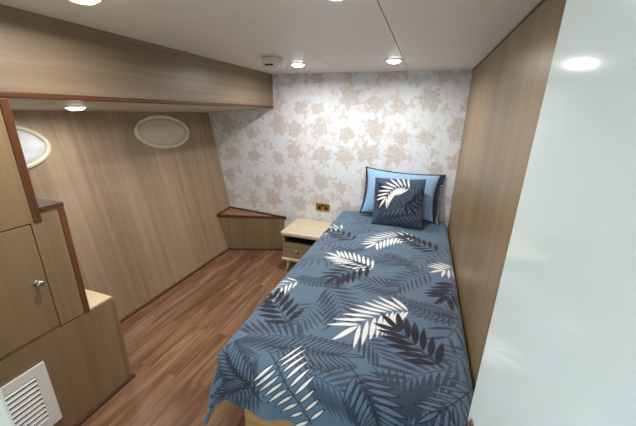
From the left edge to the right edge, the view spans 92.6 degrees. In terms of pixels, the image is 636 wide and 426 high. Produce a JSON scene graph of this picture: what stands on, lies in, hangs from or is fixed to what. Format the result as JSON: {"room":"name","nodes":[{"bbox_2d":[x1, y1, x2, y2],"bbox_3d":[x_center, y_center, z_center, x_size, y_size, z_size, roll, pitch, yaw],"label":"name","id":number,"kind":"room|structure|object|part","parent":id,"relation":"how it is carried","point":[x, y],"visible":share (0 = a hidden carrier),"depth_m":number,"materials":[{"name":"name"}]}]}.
{"room":"boat cabin","nodes":[
{"label":"boat cabin","id":0,"kind":"room"},
{"bbox_2d":[0,389,14,425],"bbox_3d":[-1.472,0.395,0.628,1.830,1.900,0.460,7,19,18],"label":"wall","id":1,"kind":"structure","parent":0,"point":[6,419],"depth_m":0.52,"materials":[{"name":"white paint"}]},
{"bbox_2d":[11,110,229,319],"bbox_3d":[-1.661,-0.105,2.126,0.407,1.900,3.124,7,19,18],"label":"wall","id":2,"kind":"structure","parent":0,"point":[142,218],"depth_m":2.44,"materials":[{"name":"brown wood"}]},
{"bbox_2d":[15,125,50,168],"bbox_3d":[-1.816,-0.354,1.677,0.076,0.299,0.602,7,19,18],"label":"window","id":3,"kind":"structure","parent":2,"relation":"in","point":[36,148],"depth_m":1.86,"materials":[{"name":"white glass"}]},
{"bbox_3d":[-1.820,-0.355,1.678,0.050,0.243,0.546,7,19,18],"label":"pane","id":4,"kind":"part","parent":3,"relation":"part of","materials":[{"name":"white glass"}]},
{"bbox_2d":[134,115,188,148],"bbox_3d":[-1.413,-0.745,2.794,0.076,0.299,0.626,7,19,18],"label":"window","id":5,"kind":"structure","parent":2,"relation":"in","point":[156,131],"depth_m":2.76,"materials":[{"name":"beige plastic"}]},
{"bbox_2d":[120,249,227,322],"bbox_3d":[-1.341,0.676,2.773,0.032,0.022,1.720,7,19,18],"label":"baseboard","id":6,"kind":"structure","parent":2,"relation":"attached to","point":[226,250],"depth_m":2.73,"materials":[{"name":"brown wood"}]},
{"bbox_2d":[7,98,255,111],"bbox_3d":[-1.291,-0.708,1.997,0.804,0.085,2.764,7,19,18],"label":"ceiling","id":7,"kind":"structure","parent":0,"point":[18,104],"depth_m":1.92,"materials":[{"name":"white paint"}]},
{"bbox_2d":[63,106,87,110],"bbox_3d":[-1.419,-0.614,1.780,0.120,0.026,0.120,7,19,18],"label":"recessed light","id":8,"kind":"object","parent":7,"relation":"in","point":[74,108],"visible":1,"depth_m":1.75,"materials":[{"name":"white plastic"}]},
{"bbox_2d":[81,250,296,425],"bbox_3d":[-0.729,1.107,1.623,3.100,0.050,4.400,7,19,18],"label":"floor","id":9,"kind":"structure","parent":0,"point":[173,344],"depth_m":2.15,"materials":[{"name":"brown laminate"}]},
{"bbox_2d":[0,289,135,425],"bbox_3d":[-1.526,0.807,1.493,0.610,0.570,0.810,7,19,18],"label":"base cabinet","id":10,"kind":"object","parent":9,"relation":"on","point":[67,373],"visible":0.85,"depth_m":1.49,"materials":[{"name":"brown wood"}]},
{"bbox_2d":[0,361,61,425],"bbox_3d":[-1.288,0.873,1.278,0.009,0.342,0.314,7,19,18],"label":"vent grille","id":11,"kind":"object","parent":10,"relation":"attached to","point":[31,395],"depth_m":1.34,"materials":[{"name":"white plastic"}]},
{"bbox_2d":[0,98,89,357],"bbox_3d":[-1.615,0.069,1.204,0.824,1.007,0.663,7,19,18],"label":"upper cabinet","id":12,"kind":"object","parent":10,"relation":"on","point":[42,289],"visible":1,"depth_m":1.27,"materials":[{"name":"brown wood"}]},
{"bbox_3d":[-1.283,-0.115,0.956,0.020,0.489,0.540,7,19,18],"label":"panel","id":13,"kind":"part","parent":12,"relation":"part of","materials":[{"name":"brown wood"}]},
{"bbox_3d":[-1.294,0.360,1.108,0.021,0.496,0.521,7,19,18],"label":"door","id":14,"kind":"part","parent":12,"relation":"part of","materials":[{"name":"brown wood"}]},
{"bbox_3d":[-1.195,0.302,1.302,0.034,0.031,0.031,7,19,18],"label":"knob","id":15,"kind":"part","parent":12,"relation":"part of","materials":[{"name":"metal"}]},
{"bbox_3d":[-1.190,0.251,1.389,0.020,0.551,0.107,7,19,18],"label":"panel","id":16,"kind":"part","parent":12,"relation":"part of","materials":[{"name":"brown wood"}]},
{"bbox_3d":[-1.137,0.725,1.752,0.033,0.532,0.017,7,19,18],"label":"corner post","id":17,"kind":"part","parent":10,"relation":"part of","materials":[{"name":"brown wood"}]},
{"bbox_2d":[217,206,286,250],"bbox_3d":[-0.753,0.217,3.493,0.743,0.461,0.286,7,19,18],"label":"corner shelf","id":18,"kind":"object","parent":9,"relation":"on","point":[243,229],"visible":0.96,"depth_m":3.50,"materials":[{"name":"brown wood"}]},
{"bbox_3d":[-0.775,0.035,3.433,0.671,0.050,0.247,7,19,18],"label":"shelf","id":19,"kind":"part","parent":18,"relation":"part of","materials":[{"name":"brown wood"}]},
{"bbox_3d":[-0.754,0.232,3.498,0.695,0.429,0.255,7,19,18],"label":"panel","id":20,"kind":"part","parent":18,"relation":"part of","materials":[{"name":"brown wood"}]},
{"bbox_3d":[-0.730,0.426,3.561,0.631,0.022,0.010,1,18,-1],"label":"skirting","id":21,"kind":"part","parent":18,"relation":"part of","materials":[{"name":"brown wood"}]},
{"bbox_2d":[244,409,294,425],"bbox_3d":[0.428,0.621,2.186,0.940,0.561,2.040,7,19,18],"label":"bed","id":22,"kind":"object","parent":9,"relation":"on","point":[251,419],"visible":0.02,"depth_m":1.42,"materials":[{"name":"brown wood"}]},
{"bbox_2d":[204,211,473,425],"bbox_3d":[0.336,0.532,2.107,1.103,0.435,2.174,7,19,18],"label":"duvet","id":23,"kind":"object","parent":22,"relation":"on","point":[365,328],"visible":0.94,"depth_m":1.35,"materials":[{"name":"blue fabric"}]},
{"bbox_2d":[371,177,425,227],"bbox_3d":[0.711,-0.097,2.702,0.464,0.422,0.203,9,20,22],"label":"cushion","id":24,"kind":"object","parent":23,"relation":"on","point":[396,201],"visible":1,"depth_m":2.64,"materials":[{"name":"blue fabric"}]},
{"bbox_2d":[359,167,445,223],"bbox_3d":[0.779,-0.170,2.850,0.753,0.469,0.196,6,19,13],"label":"pillow","id":25,"kind":"object","parent":23,"relation":"on","point":[434,183],"visible":0.54,"depth_m":2.78,"materials":[{"name":"blue fabric"}]},
{"bbox_2d":[280,218,331,269],"bbox_3d":[-0.105,0.347,3.184,0.430,0.434,0.448,7,19,18],"label":"nightstand","id":26,"kind":"object","parent":9,"relation":"on","point":[299,236],"visible":0.56,"depth_m":3.04,"materials":[{"name":"brown wood"}]},
{"bbox_3d":[-0.275,0.273,3.233,0.018,0.238,0.417,7,19,18],"label":"panel","id":27,"kind":"part","parent":26,"relation":"part of","materials":[{"name":"grey wood"}]},
{"bbox_3d":[-0.166,0.383,3.010,0.349,0.162,0.018,7,19,18],"label":"drawer","id":28,"kind":"part","parent":26,"relation":"part of","materials":[{"name":"grey wood"}]},
{"bbox_2d":[286,237,315,245],"bbox_3d":[-0.098,0.253,3.170,0.350,0.010,0.383,7,19,18],"label":"shelf","id":29,"kind":"object","parent":26,"relation":"attached to","point":[290,241],"depth_m":3.03,"materials":[{"name":"wood"}]},
{"bbox_2d":[0,0,540,73],"bbox_3d":[-0.526,-0.892,1.469,3.100,0.050,3.380,7,19,18],"label":"ceiling","id":30,"kind":"structure","parent":0,"point":[328,36],"depth_m":1.32,"materials":[{"name":"white paint"}]},
{"bbox_2d":[71,0,102,4],"bbox_3d":[-0.776,-0.703,0.998,0.120,0.022,0.120,7,19,18],"label":"recessed light","id":31,"kind":"object","parent":30,"relation":"in","point":[87,2],"visible":1,"depth_m":1.00,"materials":[{"name":"white plastic"}]},
{"bbox_2d":[0,4,272,105],"bbox_3d":[-0.920,-0.832,1.822,0.030,0.302,2.764,7,19,18],"label":"ceiling beam","id":32,"kind":"structure","parent":30,"relation":"attached to","point":[39,53],"depth_m":1.47,"materials":[{"name":"brown wood"}]},
{"bbox_2d":[0,91,273,107],"bbox_3d":[-0.918,-0.683,1.875,0.037,0.023,2.754,7,19,18],"label":"trim","id":33,"kind":"structure","parent":32,"relation":"attached to","point":[3,94],"depth_m":1.49,"materials":[{"name":"brown wood"}]},
{"bbox_2d":[261,56,283,68],"bbox_3d":[-0.313,-1.032,2.089,0.116,0.066,0.124,7,19,18],"label":"ceiling sensor","id":34,"kind":"object","parent":30,"relation":"attached to","point":[269,62],"visible":1,"depth_m":2.04,"materials":[{"name":"white plastic"}]},
{"bbox_2d":[290,63,305,66],"bbox_3d":[-0.154,-1.135,2.339,0.120,0.022,0.120,7,19,18],"label":"recessed light","id":35,"kind":"object","parent":30,"relation":"in","point":[292,64],"visible":1,"depth_m":2.31,"materials":[{"name":"white plastic"}]},
{"bbox_2d":[385,58,402,63],"bbox_3d":[0.520,-1.037,2.083,0.120,0.022,0.120,7,19,18],"label":"recessed light","id":36,"kind":"object","parent":30,"relation":"in","point":[394,60],"visible":1,"depth_m":2.05,"materials":[{"name":"white plastic"}]},
{"bbox_2d":[208,70,472,227],"bbox_3d":[-0.025,-0.432,3.209,3.100,1.900,0.080,7,19,18],"label":"wall","id":37,"kind":"structure","parent":0,"point":[320,136],"depth_m":2.98,"materials":[{"name":"paper"}]},
{"bbox_2d":[316,203,329,211],"bbox_3d":[0.051,-0.058,3.252,0.152,0.086,0.010,7,19,18],"label":"wall socket","id":38,"kind":"object","parent":37,"relation":"attached to","point":[319,207],"visible":1,"depth_m":3.25,"materials":[{"name":"gold metal"}]},
{"bbox_2d":[447,0,566,390],"bbox_3d":[0.759,0.200,1.349,0.060,1.900,3.124,7,19,18],"label":"wall","id":39,"kind":"structure","parent":0,"point":[507,91],"depth_m":1.28,"materials":[{"name":"brown wood"}]},
{"bbox_2d":[472,0,544,70],"bbox_3d":[0.746,-0.702,1.061,0.006,0.008,3.124,7,19,18],"label":"trim","id":40,"kind":"structure","parent":39,"relation":"attached to","point":[541,1],"depth_m":1.25,"materials":[{"name":"brown wood"}]},
{"bbox_2d":[466,0,635,425],"bbox_3d":[0.257,0.533,0.315,0.050,1.876,0.725,5,19,12],"label":"door","id":41,"kind":"structure","parent":39,"relation":"in","point":[560,348],"depth_m":0.35,"materials":[{"name":"metal"}]},
{"bbox_3d":[0.311,0.436,0.625,0.011,0.022,0.022,5,19,12],"label":"knob","id":42,"kind":"part","parent":41,"relation":"part of","materials":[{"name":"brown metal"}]}
]}

